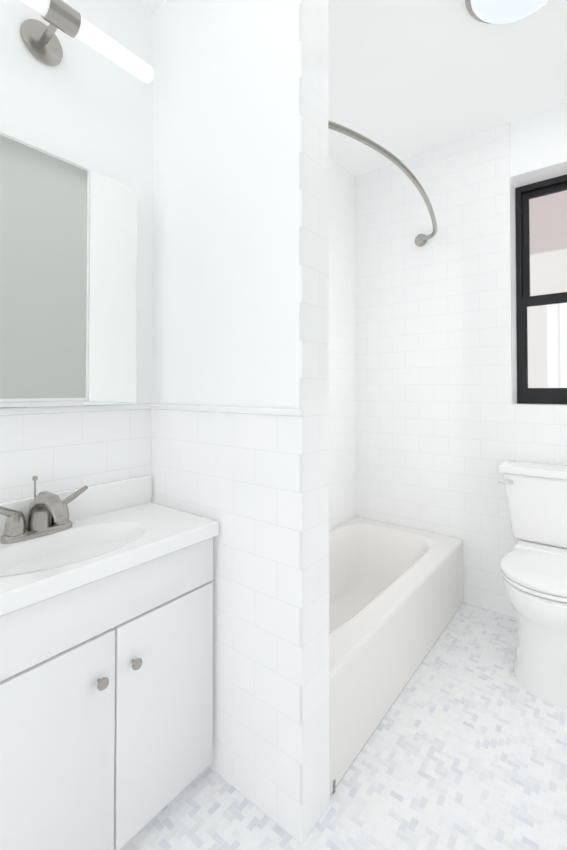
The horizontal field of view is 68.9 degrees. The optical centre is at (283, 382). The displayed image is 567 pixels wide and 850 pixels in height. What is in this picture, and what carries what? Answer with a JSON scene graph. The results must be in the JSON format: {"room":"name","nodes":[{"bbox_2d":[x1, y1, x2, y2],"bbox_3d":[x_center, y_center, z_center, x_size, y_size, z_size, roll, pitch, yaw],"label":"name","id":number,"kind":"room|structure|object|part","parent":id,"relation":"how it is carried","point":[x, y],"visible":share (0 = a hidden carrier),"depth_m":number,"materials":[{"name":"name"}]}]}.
{"room":"bathroom","nodes":[
{"label":"bathroom","id":0,"kind":"room"},
{"bbox_2d":[0,0,153,403],"bbox_3d":[-0.630,-0.105,1.702,0.110,2.930,4.286,-1,-1,38],"label":"wall","id":1,"kind":"structure","parent":0,"point":[81,103],"depth_m":1.55,"materials":[{"name":"white paint"}]},
{"bbox_2d":[0,132,136,407],"bbox_3d":[-0.814,-0.327,1.290,0.113,0.801,0.725,-1,-1,38],"label":"upper cabinet","id":2,"kind":"object","parent":1,"relation":"attached to","point":[68,282],"visible":1,"depth_m":1.33,"materials":[{"name":"white"}]},
{"bbox_2d":[0,409,150,502],"bbox_3d":[-1.195,0.719,0.876,0.010,1.255,2.110,-1,-1,38],"label":"wall tile","id":3,"kind":"structure","parent":1,"relation":"attached to","point":[55,452],"depth_m":1.45,"materials":[{"name":"white tile"}]},
{"bbox_2d":[0,404,149,414],"bbox_3d":[-1.192,0.082,0.877,0.026,0.022,2.100,-1,-1,38],"label":"trim","id":4,"kind":"structure","parent":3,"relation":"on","point":[38,410],"depth_m":1.43,"materials":[{"name":"white tile"}]},
{"bbox_2d":[20,0,153,83],"bbox_3d":[-0.744,-1.145,1.338,0.181,0.132,0.660,-1,-1,38],"label":"light","id":5,"kind":"object","parent":1,"relation":"attached to","point":[40,39],"visible":1,"depth_m":1.37,"materials":[{"name":"white glass"}]},
{"bbox_3d":[-0.808,-1.144,1.388,0.018,0.132,0.132,-1,-1,38],"label":"plate","id":6,"kind":"part","parent":5,"relation":"part of","materials":[{"name":"silver metal"}]},
{"bbox_3d":[-0.767,-1.150,1.356,0.108,0.034,0.022,-1,-1,38],"label":"arm","id":7,"kind":"part","parent":5,"relation":"part of"},
{"bbox_2d":[152,0,298,408],"bbox_3d":[-0.206,-0.108,1.536,0.763,2.930,0.130,-1,-1,38],"label":"wall","id":8,"kind":"structure","parent":0,"point":[226,217],"depth_m":1.46,"materials":[{"name":"white paint"}]},
{"bbox_2d":[151,409,299,841],"bbox_3d":[-0.245,0.728,1.464,0.753,1.255,0.010,-1,-1,38],"label":"wall tiles","id":9,"kind":"structure","parent":8,"relation":"attached to","point":[235,476],"depth_m":1.35,"materials":[{"name":"white tile"}]},
{"bbox_2d":[150,404,303,415],"bbox_3d":[-0.245,0.092,1.464,0.765,0.022,0.026,-1,-1,38],"label":"trim","id":10,"kind":"structure","parent":8,"relation":"attached to","point":[260,410],"depth_m":1.39,"materials":[{"name":"white tile"}]},
{"bbox_2d":[299,0,329,843],"bbox_3d":[0.098,-0.112,1.297,0.010,2.930,0.150,-1,-1,38],"label":"wall tiles","id":11,"kind":"structure","parent":8,"relation":"attached to","point":[314,428],"depth_m":1.28,"materials":[{"name":"white tile"}]},
{"bbox_2d":[328,154,355,529],"bbox_3d":[0.039,-0.093,2.454,0.010,2.930,1.616,-1,-1,38],"label":"wall tile","id":12,"kind":"structure","parent":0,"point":[342,415],"depth_m":2.92,"materials":[{"name":"white tile"}]},
{"bbox_2d":[120,602,566,849],"bbox_3d":[0.057,1.399,1.072,2.100,0.100,4.386,-1,-1,38],"label":"floor","id":13,"kind":"structure","parent":0,"point":[465,747],"depth_m":1.41,"materials":[{"name":"tile"}]},
{"bbox_2d":[0,475,218,849],"bbox_3d":[-0.626,0.824,1.236,0.430,1.057,0.798,-1,-1,38],"label":"bathroom vanity","id":14,"kind":"object","parent":13,"relation":"on","point":[106,666],"visible":1,"depth_m":1.16,"materials":[{"name":"white wood"}]},
{"bbox_2d":[0,476,87,543],"bbox_3d":[-0.720,0.385,1.262,0.205,0.179,0.297,-1,-1,38],"label":"faucet","id":15,"kind":"object","parent":14,"relation":"on","point":[46,516],"depth_m":1.27,"materials":[{"name":"silver metal"}]},
{"bbox_3d":[-0.599,0.986,0.982,0.017,0.612,0.413,-1,-1,38],"label":"door","id":16,"kind":"part","parent":14,"relation":"part of","materials":[{"name":"white wood"}]},
{"bbox_3d":[-0.482,0.794,1.096,0.030,0.031,0.031,-1,-1,38],"label":"knob","id":17,"kind":"part","parent":14,"relation":"part of","materials":[{"name":"silver metal"}]},
{"bbox_3d":[-0.488,0.601,1.129,0.017,0.146,0.772,-1,-1,38],"label":"panel","id":18,"kind":"part","parent":14,"relation":"part of","materials":[{"name":"white wood"}]},
{"bbox_3d":[-0.420,0.795,1.174,0.030,0.031,0.031,-1,-1,38],"label":"knob","id":19,"kind":"part","parent":14,"relation":"part of","materials":[{"name":"silver metal"}]},
{"bbox_3d":[-0.358,0.991,1.287,0.017,0.612,0.353,-1,-1,38],"label":"door","id":20,"kind":"part","parent":14,"relation":"part of","materials":[{"name":"white wood"}]},
{"bbox_2d":[329,517,463,794],"bbox_3d":[0.342,1.168,2.195,0.756,0.400,1.590,-1,-1,38],"label":"bathtub","id":21,"kind":"object","parent":13,"relation":"on","point":[396,597],"visible":0.48,"depth_m":1.97,"materials":[{"name":"white ceramic"}]},
{"bbox_2d":[333,780,335,793],"bbox_3d":[0.166,1.329,1.362,0.004,0.038,0.013,-1,-1,38],"label":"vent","id":22,"kind":"object","parent":21,"relation":"attached to","point":[334,781],"depth_m":1.36,"materials":[{"name":"grey metal"}]},
{"bbox_2d":[498,460,566,707],"bbox_3d":[1.305,0.904,1.998,0.524,0.922,0.712,-1,-1,38],"label":"toilet","id":23,"kind":"object","parent":13,"relation":"on","point":[533,563],"visible":1,"depth_m":1.91,"materials":[{"name":"white ceramic"}]},
{"bbox_3d":[1.195,0.535,2.236,0.064,0.018,0.009,-1,-1,38],"label":"lever arm","id":24,"kind":"part","parent":23,"relation":"part of"},
{"bbox_3d":[1.450,0.467,2.189,0.524,0.043,0.236,-1,-1,38],"label":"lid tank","id":25,"kind":"part","parent":23,"relation":"part of","materials":[{"name":"white ceramic"}]},
{"bbox_3d":[1.259,0.875,1.940,0.420,0.034,0.508,-1,-1,38],"label":"seat lid","id":26,"kind":"part","parent":23,"relation":"part of","materials":[{"name":"white plastic"}]},
{"bbox_3d":[1.259,0.904,1.940,0.418,0.021,0.506,-1,-1,38],"label":"seat","id":27,"kind":"part","parent":23,"relation":"part of","materials":[{"name":"white plastic"}]},
{"bbox_3d":[1.268,1.140,1.947,0.400,0.447,0.592,-1,-1,38],"label":"bowl","id":28,"kind":"part","parent":23,"relation":"part of","materials":[{"name":"white ceramic"}]},
{"bbox_3d":[1.455,0.671,2.192,0.485,0.363,0.213,-1,-1,38],"label":"tank","id":29,"kind":"part","parent":23,"relation":"part of","materials":[{"name":"white ceramic"}]},
{"bbox_2d":[142,0,566,175],"bbox_3d":[0.057,-1.630,1.121,2.100,0.100,4.386,-1,-1,38],"label":"ceiling","id":30,"kind":"structure","parent":0,"point":[408,78],"depth_m":2.08,"materials":[{"name":"white paint"}]},
{"bbox_2d":[465,0,549,23],"bbox_3d":[0.906,-1.524,1.588,0.384,0.096,0.384,-1,-1,38],"label":"ceiling light","id":31,"kind":"object","parent":30,"relation":"attached to","point":[495,11],"visible":1,"depth_m":1.65,"materials":[{"name":"white glass"}]},
{"bbox_2d":[510,178,561,404],"bbox_3d":[1.226,-0.088,2.758,1.720,2.930,0.330,-1,-1,38],"label":"wall","id":32,"kind":"structure","parent":0,"point":[513,294],"depth_m":2.52,"materials":[{"name":"white paint"}]},
{"bbox_2d":[355,122,513,617],"bbox_3d":[0.944,-0.088,2.763,1.030,2.930,0.010,-1,-1,38],"label":"wall tiles","id":33,"kind":"structure","parent":32,"relation":"attached to","point":[433,340],"depth_m":2.69,"materials":[{"name":"white tile"}]},
{"bbox_2d":[328,120,436,246],"bbox_3d":[0.527,-0.969,2.084,0.317,0.084,1.595,-1,-1,38],"label":"shower rail","id":34,"kind":"object","parent":33,"relation":"attached to","point":[420,240],"visible":0.83,"depth_m":1.83,"materials":[{"name":"silver metal"}]},
{"bbox_2d":[512,404,566,617],"bbox_3d":[1.573,0.746,2.255,0.570,1.245,0.010,-1,-1,38],"label":"tile wainscot","id":35,"kind":"structure","parent":32,"relation":"attached to","point":[539,433],"depth_m":2.35,"materials":[{"name":"white tile"}]},
{"bbox_2d":[515,174,566,404],"bbox_3d":[1.706,-0.551,2.445,0.570,1.355,0.100,-1,-1,38],"label":"window","id":36,"kind":"structure","parent":32,"relation":"in","point":[518,224],"depth_m":2.53,"materials":[{"name":"black metal"}]},
{"bbox_3d":[1.503,-0.216,2.571,0.028,0.630,0.030,-1,-1,38],"label":"lower window sash","id":37,"kind":"part","parent":36,"relation":"part of","materials":[{"name":"black metal"}]},
{"bbox_3d":[1.527,-0.838,2.603,0.040,0.705,0.030,-1,-1,38],"label":"upper window sash","id":38,"kind":"part","parent":36,"relation":"part of","materials":[{"name":"black metal"}]},
{"bbox_3d":[1.709,-1.211,2.459,0.510,0.035,0.090,-1,-1,38],"label":"window frame","id":39,"kind":"part","parent":36,"relation":"part of","materials":[{"name":"black metal"}]},
{"bbox_3d":[1.692,-0.222,2.422,0.454,0.503,0.005,-1,-1,38],"label":"lower window pane","id":40,"kind":"part","parent":36,"relation":"part of","materials":[{"name":"glass"}]},
{"bbox_3d":[1.692,-0.504,2.427,0.454,0.060,0.030,-1,-1,38],"label":"lower window sash","id":41,"kind":"part","parent":36,"relation":"part of","materials":[{"name":"black metal"}]},
{"bbox_3d":[1.692,0.063,2.417,0.454,0.067,0.030,-1,-1,38],"label":"lower window sash","id":42,"kind":"part","parent":36,"relation":"part of","materials":[{"name":"black metal"}]},
{"bbox_3d":[1.712,-0.847,2.457,0.430,0.612,0.005,-1,-1,38],"label":"upper window pane","id":43,"kind":"part","parent":36,"relation":"part of","materials":[{"name":"clear glass"}]},
{"bbox_3d":[1.712,-1.173,2.463,0.430,0.040,0.030,-1,-1,38],"label":"top of the upper window sash","id":44,"kind":"part","parent":36,"relation":"part of","materials":[{"name":"black metal"}]},
{"bbox_2d":[510,102,566,187],"bbox_3d":[1.678,-1.394,2.423,0.570,0.330,0.330,-1,-1,38],"label":"wall","id":45,"kind":"structure","parent":0,"point":[538,146],"depth_m":2.39,"materials":[{"name":"white paint"}]}
]}

